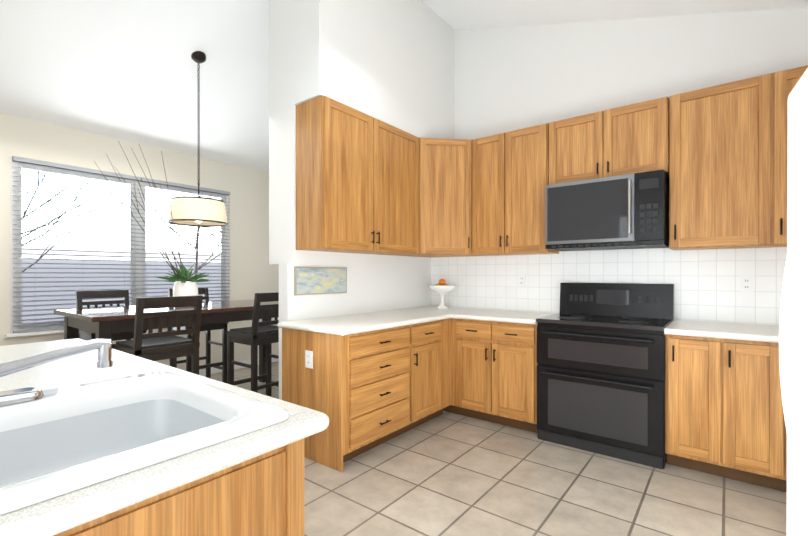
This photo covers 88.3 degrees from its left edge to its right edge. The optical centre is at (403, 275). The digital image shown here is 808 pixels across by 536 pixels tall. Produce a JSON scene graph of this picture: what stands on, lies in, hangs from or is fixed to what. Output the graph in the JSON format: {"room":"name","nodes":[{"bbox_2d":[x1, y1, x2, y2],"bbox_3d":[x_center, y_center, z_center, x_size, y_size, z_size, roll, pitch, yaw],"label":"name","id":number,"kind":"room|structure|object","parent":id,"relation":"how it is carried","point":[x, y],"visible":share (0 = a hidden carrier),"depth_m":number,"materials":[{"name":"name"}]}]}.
{"room":"dining room and kitchen","nodes":[
{"label":"dining room and kitchen","id":0,"kind":"room"},
{"bbox_2d":[0,0,268,171],"bbox_3d":[-2.667,-2.085,2.923,2.700,1.347,6.400,0,0,38],"label":"ceiling","id":1,"kind":"structure","parent":0,"point":[126,70],"depth_m":3.80,"materials":[{"name":"white paint"}]},
{"bbox_2d":[168,51,227,226],"bbox_3d":[-1.919,-1.274,3.889,0.506,1.588,0.506,0,0,38],"label":"pendant lamp","id":2,"kind":"object","parent":1,"relation":"hanging from","point":[196,211],"visible":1,"depth_m":3.74,"materials":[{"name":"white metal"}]},
{"bbox_2d":[0,113,278,370],"bbox_3d":[-3.694,-0.126,3.724,0.100,2.749,6.200,0,0,38],"label":"wall","id":3,"kind":"structure","parent":0,"point":[252,271],"depth_m":4.84,"materials":[{"name":"beige paint"}]},
{"bbox_2d":[5,157,228,337],"bbox_3d":[-2.943,-0.263,4.626,0.120,1.640,2.185,0,0,38],"label":"window","id":4,"kind":"structure","parent":3,"relation":"in","point":[84,175],"depth_m":4.31,"materials":[{"name":"white plastic"}]},
{"bbox_2d":[12,156,229,332],"bbox_3d":[-2.915,-0.279,4.604,0.048,1.604,2.081,0,0,38],"label":"window blinds","id":5,"kind":"object","parent":4,"relation":"attached to","point":[78,169],"visible":0.77,"depth_m":4.26,"materials":[{"name":"grey plastic"}]},
{"bbox_2d":[199,357,278,375],"bbox_3d":[-3.649,1.204,3.693,0.012,0.090,6.199,0,0,38],"label":"baseboard","id":6,"kind":"structure","parent":3,"relation":"attached to","point":[202,372],"depth_m":5.35,"materials":[{"name":"white wood"}]},
{"bbox_2d":[279,264,430,399],"bbox_3d":[-0.321,0.581,3.840,0.110,1.335,1.885,0,0,38],"label":"wall","id":7,"kind":"structure","parent":0,"point":[376,288],"depth_m":3.66,"materials":[{"name":"white paint"}]},
{"bbox_2d":[294,267,346,295],"bbox_3d":[-0.650,0.043,3.306,0.021,0.215,0.530,0,0,38],"label":"framed art","id":8,"kind":"object","parent":7,"relation":"attached to","point":[318,280],"visible":0.98,"depth_m":3.27,"materials":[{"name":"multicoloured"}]},
{"bbox_2d":[296,95,367,253],"bbox_3d":[-0.507,-0.730,3.245,0.318,1.080,0.581,0,0,38],"label":"upper cabinet","id":9,"kind":"object","parent":7,"relation":"attached to","point":[366,184],"depth_m":3.05,"materials":[{"name":"brown wood"}]},
{"bbox_2d":[368,115,419,255],"bbox_3d":[-0.159,-0.731,3.657,0.361,1.080,0.747,0,0,38],"label":"upper cabinet","id":10,"kind":"object","parent":7,"relation":"attached to","point":[393,152],"depth_m":3.54,"materials":[{"name":"brown wood"}]},
{"bbox_2d":[269,0,453,266],"bbox_3d":[-0.271,-1.389,3.831,0.595,2.605,1.830,0,0,38],"label":"wall","id":11,"kind":"structure","parent":0,"point":[390,62],"depth_m":3.27,"materials":[{"name":"white paint"}]},
{"bbox_2d":[203,361,786,535],"bbox_3d":[-1.225,1.284,1.812,6.550,0.060,6.600,0,0,38],"label":"floor","id":12,"kind":"structure","parent":0,"point":[445,473],"depth_m":2.39,"materials":[{"name":"tile"}]},
{"bbox_2d":[75,290,146,340],"bbox_3d":[-2.706,0.696,3.846,0.466,1.105,0.430,0,0,38],"label":"dining chair","id":13,"kind":"object","parent":12,"relation":"on","point":[88,335],"visible":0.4,"depth_m":3.88,"materials":[{"name":"black wood"}]},
{"bbox_2d":[112,295,202,374],"bbox_3d":[-1.767,0.698,2.991,0.466,1.105,0.430,0,0,38],"label":"dining chair","id":14,"kind":"object","parent":12,"relation":"on","point":[161,345],"visible":0.5,"depth_m":2.88,"materials":[{"name":"black wood"}]},
{"bbox_2d":[54,299,278,382],"bbox_3d":[-1.894,0.766,3.925,0.960,0.965,2.000,0,0,38],"label":"dining table","id":15,"kind":"object","parent":12,"relation":"on","point":[103,322],"visible":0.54,"depth_m":3.40,"materials":[{"name":"brown wood"}]},
{"bbox_2d":[95,145,209,306],"bbox_3d":[-2.076,-0.401,3.609,0.544,1.369,0.913,0,0,38],"label":"vase","id":16,"kind":"object","parent":15,"relation":"on","point":[185,284],"visible":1,"depth_m":3.70,"materials":[{"name":"white ceramic"}]},
{"bbox_2d":[56,438,303,535],"bbox_3d":[-1.691,0.822,0.704,1.892,0.869,2.280,0,0,38],"label":"base cabinet","id":17,"kind":"object","parent":12,"relation":"on","point":[250,484],"depth_m":0.88,"materials":[{"name":"brown wood"}]},
{"bbox_2d":[0,338,175,391],"bbox_3d":[-1.978,0.364,0.946,1.220,0.045,2.310,0,0,38],"label":"countertop","id":18,"kind":"structure","parent":17,"relation":"on","point":[82,368],"depth_m":1.52,"materials":[{"name":"white stone"}]},
{"bbox_2d":[0,370,323,535],"bbox_3d":[-1.206,0.366,0.346,0.735,0.045,2.310,0,0,38],"label":"countertop","id":19,"kind":"structure","parent":17,"relation":"on","point":[50,517],"depth_m":0.73,"materials":[{"name":"white stone"}]},
{"bbox_2d":[0,339,112,405],"bbox_3d":[-1.058,0.209,1.089,0.190,0.234,0.459,0,0,38],"label":"tap","id":20,"kind":"object","parent":19,"relation":"on","point":[105,360],"visible":1,"depth_m":1.11,"materials":[{"name":"silver metal"}]},
{"bbox_2d":[0,371,289,514],"bbox_3d":[-0.814,0.425,0.884,0.735,0.195,0.880,0,0,38],"label":"sink basin","id":21,"kind":"object","parent":19,"relation":"in","point":[56,442],"visible":0.75,"depth_m":1.08,"materials":[{"name":"white ceramic"}]},
{"bbox_2d":[168,288,227,383],"bbox_3d":[-2.216,0.695,4.478,0.466,1.105,0.430,0,0,38],"label":"dining chair","id":22,"kind":"object","parent":12,"relation":"on","point":[207,328],"visible":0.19,"depth_m":4.49,"materials":[{"name":"black wood"}]},
{"bbox_2d":[226,292,278,396],"bbox_3d":[-1.240,0.697,3.670,0.466,1.105,0.430,0,0,38],"label":"dining chair","id":23,"kind":"object","parent":12,"relation":"on","point":[256,334],"visible":0.46,"depth_m":3.51,"materials":[{"name":"black wood"}]},
{"bbox_2d":[278,326,417,471],"bbox_3d":[-0.393,0.813,3.131,0.641,0.874,0.781,0,0,38],"label":"base cabinet","id":24,"kind":"object","parent":12,"relation":"on","point":[369,381],"depth_m":2.83,"materials":[{"name":"brown wood"}]},
{"bbox_2d":[305,350,312,368],"bbox_3d":[-0.646,0.571,2.826,0.072,0.116,0.008,0,0,38],"label":"electrical outlet","id":25,"kind":"object","parent":24,"relation":"attached to","point":[308,359],"visible":1,"depth_m":2.82,"materials":[{"name":"white plastic"}]},
{"bbox_2d":[278,310,449,337],"bbox_3d":[-0.240,0.356,3.318,0.653,0.040,1.300,0,0,38],"label":"countertop","id":26,"kind":"structure","parent":24,"relation":"on","point":[380,320],"depth_m":3.03,"materials":[{"name":"white stone"}]},
{"bbox_2d":[418,322,441,425],"bbox_3d":[-0.067,0.812,3.552,0.641,0.874,0.429,0,0,38],"label":"base cabinet","id":27,"kind":"object","parent":12,"relation":"on","point":[429,333],"depth_m":3.40,"materials":[{"name":"brown wood"}]},
{"bbox_2d":[442,318,449,413],"bbox_3d":[0.108,0.812,3.778,0.641,0.874,0.258,0,0,38],"label":"base cabinet","id":28,"kind":"object","parent":12,"relation":"on","point":[445,321],"depth_m":3.63,"materials":[{"name":"brown wood"}]},
{"bbox_2d":[450,318,537,432],"bbox_3d":[0.891,0.812,3.680,0.802,0.874,0.632,0,0,38],"label":"base cabinet","id":29,"kind":"object","parent":12,"relation":"on","point":[493,365],"depth_m":3.41,"materials":[{"name":"brown wood"}]},
{"bbox_2d":[406,306,552,325],"bbox_3d":[0.651,0.355,3.857,1.400,0.040,0.644,0,0,38],"label":"countertop","id":30,"kind":"structure","parent":29,"relation":"on","point":[528,318],"depth_m":3.56,"materials":[{"name":"white stone"}]},
{"bbox_2d":[429,279,455,309],"bbox_3d":[0.377,0.183,4.110,0.270,0.299,0.270,0,0,38],"label":"fruit bowl","id":31,"kind":"object","parent":30,"relation":"on","point":[441,288],"visible":1,"depth_m":4.06,"materials":[{"name":"white ceramic"}]},
{"bbox_2d":[536,283,673,468],"bbox_3d":[1.515,0.658,3.147,0.830,1.185,0.705,0,0,38],"label":"range","id":32,"kind":"object","parent":12,"relation":"on","point":[601,368],"visible":1,"depth_m":2.94,"materials":[{"name":"black metal"}]},
{"bbox_2d":[665,336,739,480],"bbox_3d":[2.009,0.814,2.813,0.355,0.874,0.630,0,0,38],"label":"base cabinet","id":33,"kind":"object","parent":12,"relation":"on","point":[724,414],"depth_m":2.56,"materials":[{"name":"brown wood"}]},
{"bbox_2d":[664,320,778,343],"bbox_3d":[2.376,0.358,2.506,1.310,0.040,0.664,0,0,38],"label":"countertop","id":34,"kind":"structure","parent":33,"relation":"on","point":[707,330],"depth_m":2.57,"materials":[{"name":"white stone"}]},
{"bbox_2d":[740,340,786,491],"bbox_3d":[2.209,0.815,2.658,0.408,0.874,0.630,0,0,38],"label":"base cabinet","id":35,"kind":"object","parent":12,"relation":"on","point":[763,433],"depth_m":2.39,"materials":[{"name":"brown wood"}]},
{"bbox_2d":[779,68,807,535],"bbox_3d":[1.028,0.397,0.505,0.800,1.720,0.900,0,0,32],"label":"fridge","id":36,"kind":"object","parent":12,"relation":"on","point":[793,344],"visible":1,"depth_m":0.90,"materials":[{"name":"white metal"}]},
{"bbox_2d":[421,0,807,29],"bbox_3d":[-0.159,-2.148,0.976,3.650,1.213,6.400,0,0,38],"label":"ceiling","id":37,"kind":"structure","parent":0,"point":[462,14],"depth_m":3.45,"materials":[{"name":"white paint"}]},
{"bbox_2d":[454,8,807,324],"bbox_3d":[0.706,-0.728,4.296,6.350,3.950,0.100,0,0,38],"label":"wall","id":38,"kind":"structure","parent":0,"point":[509,78],"depth_m":3.49,"materials":[{"name":"white paint"}]},
{"bbox_2d":[404,138,491,257],"bbox_3d":[0.366,-0.732,4.035,0.728,1.080,0.724,0,0,38],"label":"upper cabinet","id":39,"kind":"object","parent":38,"relation":"attached to","point":[447,166],"depth_m":3.86,"materials":[{"name":"brown wood"}]},
{"bbox_2d":[476,123,558,255],"bbox_3d":[0.972,-0.731,3.795,0.761,1.080,0.360,0,0,38],"label":"upper cabinet","id":40,"kind":"object","parent":38,"relation":"attached to","point":[512,167],"depth_m":3.65,"materials":[{"name":"brown wood"}]},
{"bbox_2d":[431,247,786,324],"bbox_3d":[1.700,0.063,3.458,3.550,0.546,0.008,0,0,38],"label":"tile backsplash","id":41,"kind":"structure","parent":38,"relation":"attached to","point":[706,282],"depth_m":3.32,"materials":[{"name":"white tile"}]},
{"bbox_2d":[518,274,525,286],"bbox_3d":[1.106,0.049,3.908,0.072,0.116,0.008,0,0,38],"label":"electrical outlet","id":42,"kind":"object","parent":41,"relation":"attached to","point":[521,280],"visible":1,"depth_m":3.90,"materials":[{"name":"white plastic"}]},
{"bbox_2d":[740,276,752,291],"bbox_3d":[2.394,0.061,2.909,0.072,0.116,0.008,0,0,38],"label":"electrical outlet","id":43,"kind":"object","parent":41,"relation":"attached to","point":[746,283],"visible":1,"depth_m":2.91,"materials":[{"name":"white plastic"}]},
{"bbox_2d":[549,96,668,184],"bbox_3d":[1.624,-1.003,3.316,0.844,0.535,0.318,0,0,38],"label":"upper cabinet","id":44,"kind":"object","parent":38,"relation":"attached to","point":[633,138],"depth_m":3.15,"materials":[{"name":"brown wood"}]},
{"bbox_2d":[545,170,668,250],"bbox_3d":[1.576,-0.470,3.256,0.816,0.516,0.469,0,0,38],"label":"microwave","id":45,"kind":"object","parent":44,"relation":"attached to","point":[628,211],"visible":1,"depth_m":3.08,"materials":[{"name":"black"}]},
{"bbox_2d":[666,69,788,249],"bbox_3d":[2.204,-0.729,2.866,0.613,1.080,0.318,0,0,38],"label":"upper cabinet","id":46,"kind":"object","parent":38,"relation":"attached to","point":[717,154],"depth_m":2.73,"materials":[{"name":"brown wood"}]},
{"bbox_2d":[789,65,807,93],"bbox_3d":[2.546,-0.728,2.601,0.517,1.080,0.318,0,0,38],"label":"upper cabinet","id":47,"kind":"object","parent":38,"relation":"attached to","point":[795,74],"depth_m":2.53,"materials":[{"name":"brown wood"}]},
{"label":"outside","id":48,"kind":"structure","parent":0,"visible":0},
{"bbox_2d":[22,245,220,322],"bbox_3d":[-14.307,0.727,12.723,26.900,3.400,55.000,0,0,38],"label":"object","id":49,"kind":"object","parent":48,"point":[86,275],"depth_m":11.32,"materials":[{"name":"grey plastic"}]},
{"bbox_2d":[22,171,220,282],"bbox_3d":[-5.149,-1.439,9.099,5.904,5.822,8.542,0,0,38],"label":"bare tree","id":50,"kind":"object","parent":49,"relation":"on","point":[93,211],"visible":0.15,"depth_m":7.73,"materials":[{"name":"brown plant"}]}
]}

